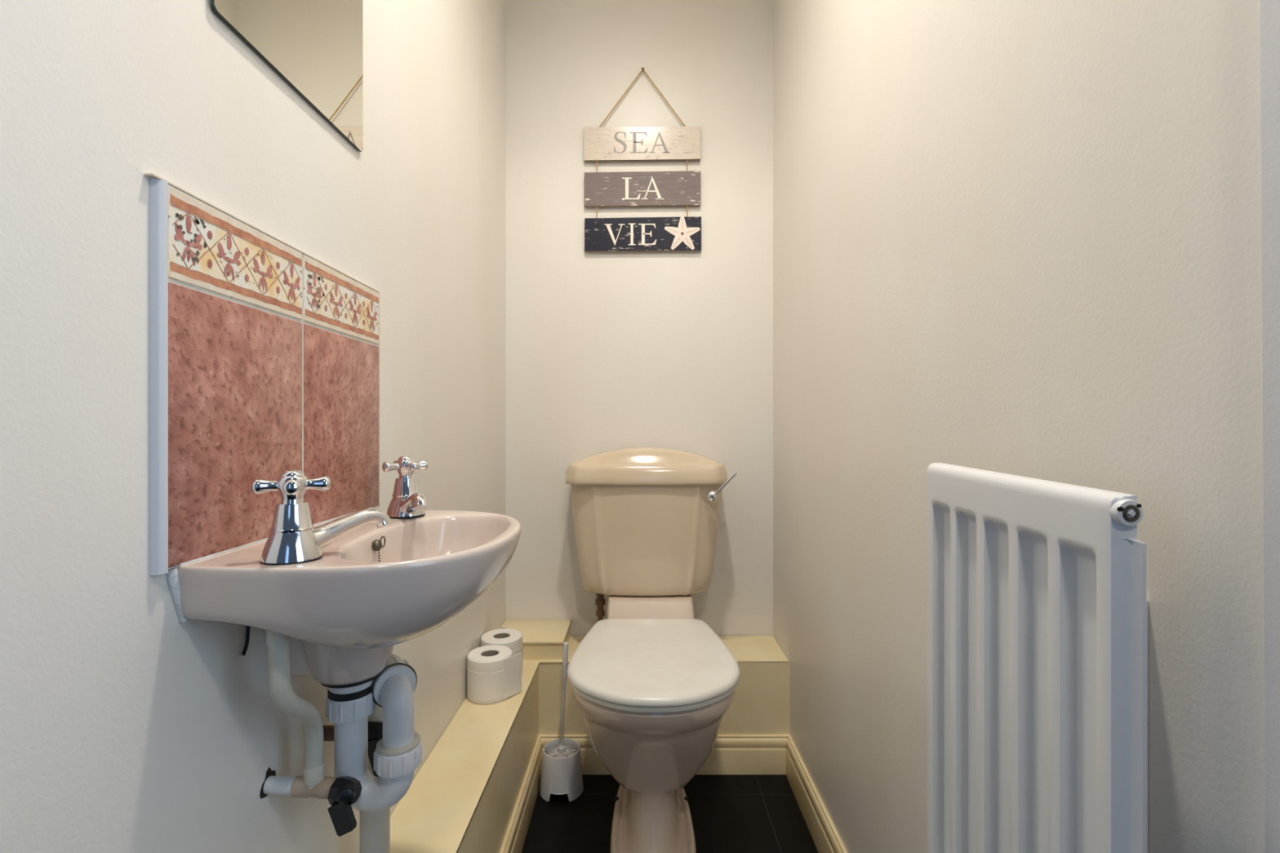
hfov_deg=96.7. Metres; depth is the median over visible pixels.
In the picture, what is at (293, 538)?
spout
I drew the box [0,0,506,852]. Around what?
wall
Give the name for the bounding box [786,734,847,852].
baseboard
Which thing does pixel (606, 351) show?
wall
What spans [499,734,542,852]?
baseboard
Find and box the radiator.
[927,462,1147,852]
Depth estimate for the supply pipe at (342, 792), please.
0.61 m
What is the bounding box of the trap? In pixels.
[320,656,422,812]
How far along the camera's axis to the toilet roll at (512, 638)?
1.46 m
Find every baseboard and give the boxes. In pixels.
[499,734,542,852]
[539,734,789,774]
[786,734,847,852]
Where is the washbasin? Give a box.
[165,506,521,685]
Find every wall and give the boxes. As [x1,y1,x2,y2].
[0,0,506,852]
[506,0,773,635]
[773,0,1264,852]
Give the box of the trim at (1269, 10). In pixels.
[1259,0,1279,852]
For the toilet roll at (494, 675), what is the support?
on the ledge
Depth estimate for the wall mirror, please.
0.72 m
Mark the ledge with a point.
(463, 798)
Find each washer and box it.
[259,555,323,564]
[320,673,379,702]
[389,513,425,518]
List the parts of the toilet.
cistern lid, seat, lid, flush lever, lever arm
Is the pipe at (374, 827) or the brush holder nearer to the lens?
the pipe at (374, 827)
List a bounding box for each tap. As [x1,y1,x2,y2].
[251,469,391,564]
[382,455,428,518]
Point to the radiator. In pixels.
(1037, 604)
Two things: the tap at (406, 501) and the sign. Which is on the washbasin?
the tap at (406, 501)
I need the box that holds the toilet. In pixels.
[565,446,740,852]
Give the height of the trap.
0.164 m
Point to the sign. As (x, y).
(633, 144)
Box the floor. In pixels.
[521,774,818,852]
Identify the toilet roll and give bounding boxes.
[466,644,521,704]
[480,626,522,672]
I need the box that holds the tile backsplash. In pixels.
[144,173,379,575]
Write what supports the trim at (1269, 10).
attached to the wall
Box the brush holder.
[539,737,583,801]
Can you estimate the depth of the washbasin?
0.53 m
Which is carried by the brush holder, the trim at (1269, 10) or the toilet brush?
the toilet brush
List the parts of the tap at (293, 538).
cross handle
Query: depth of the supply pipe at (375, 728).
0.72 m
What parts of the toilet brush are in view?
handle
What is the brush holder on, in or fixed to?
on the floor
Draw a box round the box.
[498,618,571,659]
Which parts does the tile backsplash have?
edge trim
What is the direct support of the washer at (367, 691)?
in the trap
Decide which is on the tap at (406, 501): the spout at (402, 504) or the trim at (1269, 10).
the spout at (402, 504)
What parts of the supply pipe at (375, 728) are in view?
lever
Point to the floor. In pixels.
(730, 813)
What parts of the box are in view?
lid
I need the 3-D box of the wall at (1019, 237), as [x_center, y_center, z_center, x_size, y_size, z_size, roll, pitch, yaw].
[0.460,-0.300,1.110,0.100,2.480,1.480,0,0,0]
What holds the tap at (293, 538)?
on the washbasin
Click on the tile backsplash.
(264, 353)
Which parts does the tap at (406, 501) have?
cross handle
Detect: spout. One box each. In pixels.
[259,507,391,564]
[386,492,427,517]
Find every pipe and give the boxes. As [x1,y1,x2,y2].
[259,630,361,836]
[322,721,382,777]
[359,653,400,852]
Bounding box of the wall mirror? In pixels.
[210,0,363,151]
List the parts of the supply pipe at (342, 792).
lever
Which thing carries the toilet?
on the floor
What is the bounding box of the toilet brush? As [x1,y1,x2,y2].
[546,641,577,758]
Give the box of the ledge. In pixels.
[390,635,790,852]
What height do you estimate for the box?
0.052 m
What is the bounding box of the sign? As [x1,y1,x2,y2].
[583,66,701,252]
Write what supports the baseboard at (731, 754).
attached to the ledge

